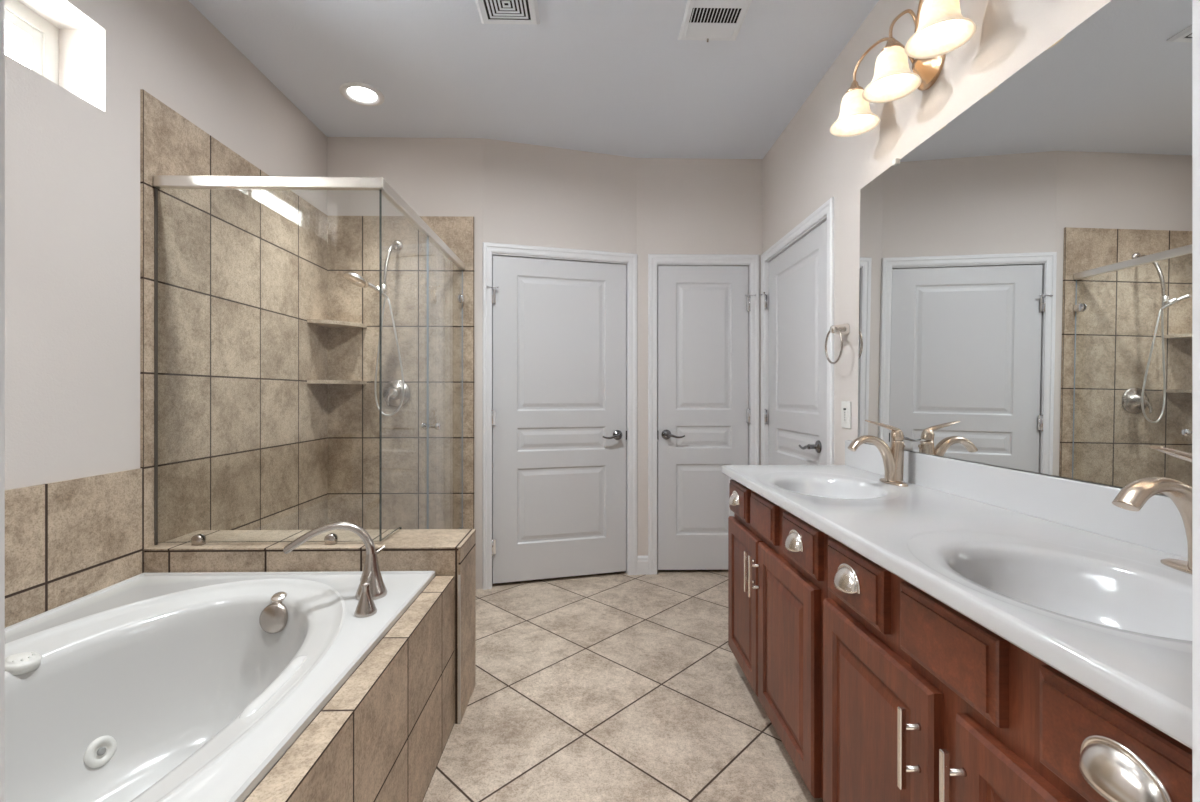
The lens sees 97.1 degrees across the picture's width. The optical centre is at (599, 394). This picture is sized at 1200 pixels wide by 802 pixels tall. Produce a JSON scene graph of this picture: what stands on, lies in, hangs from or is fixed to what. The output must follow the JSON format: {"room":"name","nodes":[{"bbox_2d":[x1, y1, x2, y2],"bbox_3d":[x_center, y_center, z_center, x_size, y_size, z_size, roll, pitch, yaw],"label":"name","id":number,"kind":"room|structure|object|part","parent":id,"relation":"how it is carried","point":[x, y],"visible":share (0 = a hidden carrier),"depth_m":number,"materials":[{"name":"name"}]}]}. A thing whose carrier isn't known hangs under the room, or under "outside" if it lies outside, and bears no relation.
{"room":"bathroom","nodes":[
{"label":"bathroom","id":0,"kind":"room"},
{"bbox_2d":[5,0,326,489],"bbox_3d":[-1.727,-0.192,1.882,0.200,2.743,3.350,0,0,-1],"label":"wall","id":1,"kind":"structure","parent":0,"point":[72,146],"depth_m":1.72,"materials":[{"name":"grey paint"}]},
{"bbox_2d":[5,0,58,84],"bbox_3d":[-1.785,-1.064,1.126,0.045,0.272,1.222,0,0,-1],"label":"window","id":2,"kind":"structure","parent":1,"relation":"in","point":[42,37],"depth_m":1.67,"materials":[{"name":"white glass"}]},
{"bbox_3d":[-1.783,-1.064,1.399,0.016,0.182,0.586,0,0,-1],"label":"sash","id":3,"kind":"part","parent":2,"relation":"part of","materials":[{"name":"white plastic"}]},
{"bbox_2d":[5,468,142,627],"bbox_3d":[-1.607,0.519,1.102,0.010,0.521,1.547,0,0,-1],"label":"tile","id":4,"kind":"structure","parent":1,"relation":"attached to","point":[66,541],"depth_m":1.61,"materials":[{"name":"beige tile"}]},
{"bbox_2d":[140,89,327,572],"bbox_3d":[-1.635,0.049,2.542,0.010,2.262,1.333,0,0,-1],"label":"shower tile","id":5,"kind":"structure","parent":1,"relation":"attached to","point":[243,431],"depth_m":2.30,"materials":[{"name":"beige tile"}]},
{"bbox_2d":[144,529,475,725],"bbox_3d":[-1.061,0.863,2.019,1.117,0.634,0.260,0,0,-1],"label":"ledge","id":6,"kind":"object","parent":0,"point":[437,550],"depth_m":1.90,"materials":[{"name":"tile"}]},
{"bbox_2d":[458,574,460,723],"bbox_3d":[-0.505,0.912,1.902,0.008,0.535,0.006,0,0,-1],"label":"trim","id":7,"kind":"structure","parent":6,"relation":"attached to","point":[459,576],"depth_m":1.90,"materials":[{"name":"brown"}]},
{"bbox_2d":[244,531,475,801],"bbox_3d":[-0.532,0.865,1.252,0.086,0.630,1.805,0,0,-1],"label":"wall","id":8,"kind":"structure","parent":0,"point":[383,736],"depth_m":1.34,"materials":[{"name":"tile"}]},
{"bbox_2d":[327,137,482,588],"bbox_3d":[-1.283,-0.192,3.265,1.142,2.743,0.100,0,0,-1],"label":"wall","id":9,"kind":"structure","parent":0,"point":[433,176],"depth_m":3.22,"materials":[{"name":"grey paint"}]},
{"bbox_2d":[307,319,366,327],"bbox_3d":[-1.522,-0.415,3.081,0.235,0.020,0.235,0,0,-1],"label":"corner shelf","id":10,"kind":"object","parent":9,"relation":"attached to","point":[324,323],"visible":1,"depth_m":3.07,"materials":[{"name":"stone"}]},
{"bbox_2d":[307,380,366,383],"bbox_3d":[-1.522,-0.075,3.081,0.235,0.020,0.235,0,0,-1],"label":"corner shelf","id":11,"kind":"object","parent":9,"relation":"attached to","point":[308,381],"visible":1,"depth_m":3.03,"materials":[{"name":"stone"}]},
{"bbox_2d":[328,216,473,529],"bbox_3d":[-1.204,0.049,3.211,0.879,2.262,0.012,0,0,-1],"label":"wall tile","id":12,"kind":"structure","parent":9,"relation":"attached to","point":[353,241],"depth_m":3.21,"materials":[{"name":"beige tile"}]},
{"bbox_2d":[343,240,404,415],"bbox_3d":[-1.291,-0.406,3.052,0.356,1.061,0.173,0,0,-43],"label":"shower","id":13,"kind":"object","parent":12,"relation":"attached to","point":[354,278],"visible":0.94,"depth_m":3.06,"materials":[{"name":"silver metal"}]},
{"bbox_3d":[-1.224,-0.786,3.131,0.069,0.303,0.148,0,0,-1],"label":"wall arm","id":14,"kind":"part","parent":13,"relation":"part of","materials":[{"name":"silver metal"}]},
{"bbox_2d":[383,380,410,406],"bbox_3d":[-1.227,-0.010,3.165,0.166,0.166,0.080,0,0,-1],"label":"shower valve","id":15,"kind":"object","parent":12,"relation":"attached to","point":[392,391],"visible":0.98,"depth_m":3.19,"materials":[{"name":"silver metal"}]},
{"bbox_3d":[-1.240,0.024,3.141,0.046,0.086,0.024,0,0,-29],"label":"lever","id":16,"kind":"part","parent":15,"relation":"part of","materials":[{"name":"silver metal"}]},
{"bbox_2d":[188,0,878,158],"bbox_3d":[-0.260,-1.603,1.960,3.136,0.080,3.450,0,0,-1],"label":"ceiling","id":17,"kind":"structure","parent":0,"point":[611,77],"depth_m":2.51,"materials":[{"name":"white paint"}]},
{"bbox_2d":[339,82,384,105],"bbox_3d":[-1.234,-1.558,2.752,0.214,0.010,0.214,0,0,-1],"label":"recessed light","id":18,"kind":"object","parent":17,"relation":"in","point":[359,93],"visible":1,"depth_m":2.74,"materials":[{"name":"white paint"}]},
{"bbox_2d":[475,0,539,24],"bbox_3d":[-0.371,-1.555,2.101,0.244,0.016,0.244,0,0,-1],"label":"exhaust fan","id":19,"kind":"object","parent":17,"relation":"attached to","point":[490,11],"visible":1,"depth_m":2.14,"materials":[{"name":"white plastic"}]},
{"bbox_2d":[678,0,751,41],"bbox_3d":[0.472,-1.551,2.192,0.254,0.024,0.275,0,0,-1],"label":"ceiling vent","id":20,"kind":"object","parent":17,"relation":"in","point":[718,20],"visible":1,"depth_m":2.20,"materials":[{"name":"white metal"}]},
{"bbox_2d":[285,569,822,801],"bbox_3d":[-0.260,1.220,1.960,3.136,0.080,3.450,0,0,-1],"label":"floor","id":21,"kind":"structure","parent":0,"point":[613,686],"depth_m":2.02,"materials":[{"name":"tile"}]},
{"bbox_2d":[5,571,434,801],"bbox_3d":[-1.088,0.843,1.113,1.028,0.431,1.545,0,0,-1],"label":"bathtub","id":22,"kind":"object","parent":21,"relation":"on","point":[179,686],"visible":1,"depth_m":1.47,"materials":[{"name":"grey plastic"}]},
{"bbox_3d":[-1.046,0.721,1.715,0.095,0.098,0.060,0,0,-1],"label":"overflow plate","id":23,"kind":"part","parent":22,"relation":"part of","materials":[{"name":"silver metal"}]},
{"bbox_3d":[-1.052,0.664,1.738,0.048,0.028,0.049,0,0,-1],"label":"trip knob","id":24,"kind":"part","parent":22,"relation":"part of","materials":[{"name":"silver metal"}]},
{"bbox_2d":[283,521,386,617],"bbox_3d":[-0.756,0.515,1.655,0.326,0.238,0.333,0,0,40],"label":"tub faucet","id":25,"kind":"object","parent":22,"relation":"on","point":[371,587],"visible":1,"depth_m":1.65,"materials":[{"name":"silver metal"}]},
{"bbox_3d":[-0.680,0.583,1.555,0.061,0.103,0.093,0,0,-1],"label":"handle","id":26,"kind":"part","parent":25,"relation":"part of","materials":[{"name":"silver metal"}]},
{"bbox_3d":[-0.789,0.583,1.833,0.066,0.103,0.087,0,0,-1],"label":"handle","id":27,"kind":"part","parent":25,"relation":"part of","materials":[{"name":"silver metal"}]},
{"bbox_2d":[728,479,826,798],"bbox_3d":[0.820,0.762,1.866,0.578,0.836,0.916,0,0,-1],"label":"vanity cabinet","id":28,"kind":"object","parent":21,"relation":"on","point":[777,561],"visible":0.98,"depth_m":1.68,"materials":[{"name":"brown wood"}]},
{"bbox_3d":[0.550,0.423,2.187,0.030,0.057,0.106,0,0,-1],"label":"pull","id":29,"kind":"part","parent":28,"relation":"part of","materials":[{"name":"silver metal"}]},
{"bbox_3d":[0.574,0.434,2.187,0.024,0.132,0.245,0,0,-1],"label":"drawer","id":30,"kind":"part","parent":28,"relation":"part of","materials":[{"name":"brown wood"}]},
{"bbox_3d":[0.576,0.814,2.122,0.024,0.568,0.395,0,0,-1],"label":"door","id":31,"kind":"part","parent":28,"relation":"part of","materials":[{"name":"brown wood"}]},
{"bbox_3d":[0.548,0.648,1.946,0.038,0.148,0.013,0,0,-1],"label":"handle","id":32,"kind":"part","parent":28,"relation":"part of","materials":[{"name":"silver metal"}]},
{"bbox_3d":[0.549,0.648,1.893,0.038,0.148,0.013,0,0,-1],"label":"handle","id":33,"kind":"part","parent":28,"relation":"part of","materials":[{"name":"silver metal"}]},
{"bbox_3d":[0.584,0.814,1.677,0.024,0.568,0.468,0,0,-1],"label":"door","id":34,"kind":"part","parent":28,"relation":"part of","materials":[{"name":"brown wood"}]},
{"bbox_3d":[0.562,0.423,1.551,0.030,0.057,0.106,0,0,-1],"label":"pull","id":35,"kind":"part","parent":28,"relation":"part of","materials":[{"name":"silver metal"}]},
{"bbox_3d":[0.587,0.434,1.551,0.024,0.132,0.255,0,0,-1],"label":"drawer","id":36,"kind":"part","parent":28,"relation":"part of","materials":[{"name":"brown wood"}]},
{"bbox_2d":[823,535,1191,801],"bbox_3d":[0.839,0.762,0.894,0.578,0.836,1.026,0,0,-1],"label":"vanity cabinet","id":37,"kind":"object","parent":21,"relation":"on","point":[923,702],"visible":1,"depth_m":0.90,"materials":[{"name":"brown wood"}]},
{"bbox_3d":[0.568,0.423,1.234,0.030,0.057,0.106,0,0,-1],"label":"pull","id":38,"kind":"part","parent":37,"relation":"part of","materials":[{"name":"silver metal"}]},
{"bbox_3d":[0.593,0.434,1.235,0.024,0.132,0.256,0,0,-1],"label":"drawer","id":39,"kind":"part","parent":37,"relation":"part of","materials":[{"name":"brown wood"}]},
{"bbox_3d":[0.594,0.814,1.161,0.024,0.568,0.440,0,0,-1],"label":"door","id":40,"kind":"part","parent":37,"relation":"part of","materials":[{"name":"brown wood"}]},
{"bbox_3d":[0.567,0.648,0.973,0.038,0.148,0.013,0,0,-1],"label":"handle","id":41,"kind":"part","parent":37,"relation":"part of","materials":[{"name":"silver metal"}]},
{"bbox_3d":[0.569,0.648,0.856,0.038,0.148,0.013,0,0,-1],"label":"handle","id":42,"kind":"part","parent":37,"relation":"part of","materials":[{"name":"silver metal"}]},
{"bbox_2d":[722,440,1191,748],"bbox_3d":[0.836,0.324,1.357,0.565,0.249,1.956,0,0,-1],"label":"countertop","id":43,"kind":"structure","parent":37,"relation":"on","point":[1072,578],"depth_m":1.07,"materials":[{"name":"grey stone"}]},
{"bbox_2d":[758,471,901,500],"bbox_3d":[0.779,0.379,1.846,0.416,0.138,0.600,0,0,-1],"label":"sink","id":44,"kind":"object","parent":43,"relation":"in","point":[793,485],"depth_m":1.98,"materials":[{"name":"white ceramic"}]},
{"bbox_2d":[848,420,907,486],"bbox_3d":[0.972,0.197,1.868,0.190,0.222,0.142,0,0,19],"label":"sink faucet","id":45,"kind":"object","parent":43,"relation":"on","point":[893,456],"visible":1,"depth_m":1.83,"materials":[{"name":"silver metal"}]},
{"bbox_3d":[0.954,0.221,1.849,0.172,0.162,0.044,0,0,-1],"label":"spout","id":46,"kind":"part","parent":45,"relation":"part of","materials":[{"name":"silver metal"}]},
{"bbox_3d":[0.993,0.123,1.850,0.132,0.074,0.041,0,0,-1],"label":"lever","id":47,"kind":"part","parent":45,"relation":"part of","materials":[{"name":"silver metal"}]},
{"bbox_3d":[1.024,0.302,1.850,0.054,0.011,0.150,0,0,-1],"label":"plate","id":48,"kind":"part","parent":45,"relation":"part of","materials":[{"name":"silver metal"}]},
{"bbox_3d":[1.062,0.236,1.855,0.012,0.128,0.012,0,0,44],"label":"lift rod","id":49,"kind":"part","parent":45,"relation":"part of","materials":[{"name":"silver metal"}]},
{"bbox_2d":[908,532,1191,653],"bbox_3d":[0.797,0.379,0.901,0.416,0.138,0.600,0,0,-1],"label":"sink","id":50,"kind":"object","parent":43,"relation":"in","point":[1095,599],"depth_m":0.99,"materials":[{"name":"white ceramic"}]},
{"bbox_2d":[1112,446,1191,573],"bbox_3d":[0.991,0.197,0.923,0.190,0.222,0.142,0,0,19],"label":"sink faucet","id":51,"kind":"object","parent":43,"relation":"on","point":[1134,495],"visible":0.78,"depth_m":0.90,"materials":[{"name":"silver metal"}]},
{"bbox_3d":[1.012,0.123,0.905,0.132,0.074,0.041,0,0,-1],"label":"lever","id":52,"kind":"part","parent":51,"relation":"part of","materials":[{"name":"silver metal"}]},
{"bbox_3d":[1.042,0.302,0.905,0.054,0.011,0.150,0,0,-1],"label":"plate","id":53,"kind":"part","parent":51,"relation":"part of","materials":[{"name":"silver metal"}]},
{"bbox_3d":[0.604,0.814,0.660,0.024,0.568,0.446,0,0,-1],"label":"door","id":54,"kind":"part","parent":37,"relation":"part of","materials":[{"name":"brown wood"}]},
{"bbox_3d":[0.605,0.434,0.597,0.024,0.132,0.251,0,0,-1],"label":"drawer","id":55,"kind":"part","parent":37,"relation":"part of","materials":[{"name":"brown wood"}]},
{"bbox_3d":[0.581,0.423,0.597,0.030,0.057,0.106,0,0,-1],"label":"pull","id":56,"kind":"part","parent":37,"relation":"part of","materials":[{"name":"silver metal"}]},
{"bbox_2d":[483,138,636,253],"bbox_3d":[-0.248,-0.192,3.409,0.990,2.743,0.100,0,0,-16],"label":"wall","id":57,"kind":"structure","parent":0,"point":[534,195],"depth_m":3.35,"materials":[{"name":"grey paint"}]},
{"bbox_2d":[483,242,636,589],"bbox_3d":[-0.243,0.126,3.386,0.996,2.108,0.147,0,0,-16],"label":"door","id":58,"kind":"structure","parent":57,"relation":"in","point":[560,324],"depth_m":3.37,"materials":[{"name":"grey paint"}]},
{"bbox_3d":[0.083,0.262,3.433,0.150,0.066,0.061,0,0,-16],"label":"handle","id":59,"kind":"part","parent":58,"relation":"part of","materials":[{"name":"silver metal"}]},
{"bbox_2d":[637,158,762,555],"bbox_3d":[0.709,-0.192,3.554,0.936,2.743,0.100,0,0,-1],"label":"wall","id":60,"kind":"structure","parent":0,"point":[685,205],"depth_m":3.50,"materials":[{"name":"grey paint"}]},
{"bbox_2d":[637,556,648,574],"bbox_3d":[0.281,1.120,3.489,0.075,0.120,0.014,0,0,-1],"label":"baseboard","id":61,"kind":"structure","parent":60,"relation":"attached to","point":[642,561],"depth_m":3.48,"materials":[{"name":"white paint"}]},
{"bbox_2d":[648,254,759,574],"bbox_3d":[0.685,0.126,3.531,0.736,2.108,0.147,0,0,-1],"label":"door","id":62,"kind":"structure","parent":60,"relation":"in","point":[704,309],"depth_m":3.52,"materials":[{"name":"grey paint"}]},
{"bbox_3d":[0.482,0.262,3.484,0.150,0.066,0.061,0,0,-1],"label":"handle","id":63,"kind":"part","parent":62,"relation":"part of","materials":[{"name":"silver metal"}]},
{"bbox_2d":[763,0,1166,495],"bbox_3d":[1.158,-0.192,1.938,0.100,2.743,3.350,0,0,-1],"label":"wall","id":64,"kind":"structure","parent":0,"point":[807,165],"depth_m":2.23,"materials":[{"name":"grey paint"}]},
{"bbox_2d":[760,197,833,464],"bbox_3d":[1.114,0.126,2.994,0.147,2.108,1.019,0,0,-1],"label":"door","id":65,"kind":"structure","parent":64,"relation":"in","point":[797,294],"depth_m":2.94,"materials":[{"name":"grey paint"}]},
{"bbox_3d":[1.077,0.262,2.724,0.061,0.066,0.150,0,0,-1],"label":"handle","id":66,"kind":"part","parent":65,"relation":"part of","materials":[{"name":"silver metal"}]},
{"bbox_2d":[825,323,849,363],"bbox_3d":[1.064,-0.228,2.359,0.073,0.182,0.166,0,0,-1],"label":"towel ring","id":67,"kind":"object","parent":64,"relation":"attached to","point":[842,329],"visible":1,"depth_m":2.34,"materials":[{"name":"silver metal"}]},
{"bbox_3d":[1.064,-0.292,2.359,0.073,0.054,0.054,0,0,-1],"label":"post","id":68,"kind":"part","parent":67,"relation":"part of","materials":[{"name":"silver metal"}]},
{"bbox_2d":[841,401,850,428],"bbox_3d":[1.094,0.088,2.360,0.012,0.120,0.082,0,0,-1],"label":"control plate","id":69,"kind":"object","parent":64,"relation":"attached to","point":[845,405],"visible":1,"depth_m":2.35,"materials":[{"name":"white plastic"}]},
{"bbox_2d":[830,0,975,136],"bbox_3d":[0.999,-1.159,1.777,0.222,0.268,0.665,0,0,-1],"label":"vanity light","id":70,"kind":"object","parent":64,"relation":"attached to","point":[941,28],"visible":1,"depth_m":1.74,"materials":[{"name":"white glass"}]},
{"bbox_3d":[0.971,-1.088,2.021,0.175,0.126,0.175,0,0,-1],"label":"lamp shade","id":71,"kind":"part","parent":70,"relation":"part of","materials":[{"name":"white glass"}]},
{"bbox_3d":[1.010,-1.192,1.902,0.028,0.173,0.263,0,0,-22],"label":"arm","id":72,"kind":"part","parent":70,"relation":"part of","materials":[{"name":"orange metal"}]},
{"bbox_3d":[0.976,-1.088,1.776,0.175,0.126,0.175,0,0,-1],"label":"lamp shade","id":73,"kind":"part","parent":70,"relation":"part of","materials":[{"name":"white glass"}]},
{"bbox_3d":[1.020,-1.201,1.777,0.104,0.186,0.011,0,0,-1],"label":"arm","id":74,"kind":"part","parent":70,"relation":"part of","materials":[{"name":"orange metal"}]},
{"bbox_3d":[1.015,-1.192,1.653,0.028,0.173,0.263,0,0,20],"label":"arm","id":75,"kind":"part","parent":70,"relation":"part of","materials":[{"name":"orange metal"}]},
{"bbox_3d":[0.980,-1.088,1.532,0.175,0.126,0.175,0,0,-1],"label":"lamp shade","id":76,"kind":"part","parent":70,"relation":"part of","materials":[{"name":"white glass"}]},
{"bbox_2d":[845,440,1187,558],"bbox_3d":[1.109,0.255,1.362,0.020,0.111,1.956,0,0,-1],"label":"backsplash","id":77,"kind":"structure","parent":64,"relation":"attached to","point":[1158,525],"depth_m":1.30,"materials":[{"name":"grey stone"}]},
{"bbox_2d":[858,0,1191,494],"bbox_3d":[1.110,-0.338,1.325,0.020,1.074,1.806,0,0,-1],"label":"wall mirror","id":78,"kind":"object","parent":64,"relation":"attached to","point":[1025,272],"visible":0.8,"depth_m":1.30,"materials":[{"name":"silver mirror"}]},
{"bbox_3d":[-0.823,1.130,2.681,0.140,0.100,1.063,0,0,-1],"label":"curb","id":79,"kind":"object","parent":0,"visible":0},
{"bbox_2d":[153,175,464,545],"bbox_3d":[-1.201,0.139,2.563,0.858,1.867,1.281,0,0,-1],"label":"shower enclosure","id":80,"kind":"object","parent":79,"relation":"on","point":[380,184],"visible":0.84,"depth_m":1.93,"materials":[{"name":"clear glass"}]},
{"bbox_3d":[-1.210,-0.115,1.937,0.814,1.301,0.008,0,0,-1],"label":"panel","id":81,"kind":"part","parent":80,"relation":"part of","materials":[{"name":"clear glass"}]},
{"bbox_3d":[-1.216,-0.775,2.563,0.826,0.040,1.281,0,0,-1],"label":"header rail","id":82,"kind":"part","parent":80,"relation":"part of","materials":[{"name":"silver metal"}]},
{"bbox_3d":[-0.813,0.153,2.232,0.008,1.837,0.565,0,0,-1],"label":"panel","id":83,"kind":"part","parent":80,"relation":"part of","materials":[{"name":"clear glass"}]},
{"bbox_3d":[-0.819,0.150,2.559,0.094,0.036,0.036,0,0,-1],"label":"knob","id":84,"kind":"part","parent":80,"relation":"part of","materials":[{"name":"silver metal"}]},
{"bbox_3d":[-0.825,0.152,2.862,0.008,1.826,0.684,0,0,-1],"label":"glass door","id":85,"kind":"part","parent":80,"relation":"part of","materials":[{"name":"grey"}]},
{"bbox_3d":[-0.228,-0.192,0.296,3.136,2.743,0.120,0,0,-1],"label":"wall","id":86,"kind":"structure","parent":0,"visible":0},
{"bbox_2d":[0,0,1199,801],"bbox_3d":[0.010,0.120,0.300,0.957,2.120,0.150,0,0,-1],"label":"trim","id":87,"kind":"structure","parent":86,"relation":"attached to","point":[1195,3],"depth_m":0.38,"materials":[{"name":"white paint"}]}
]}

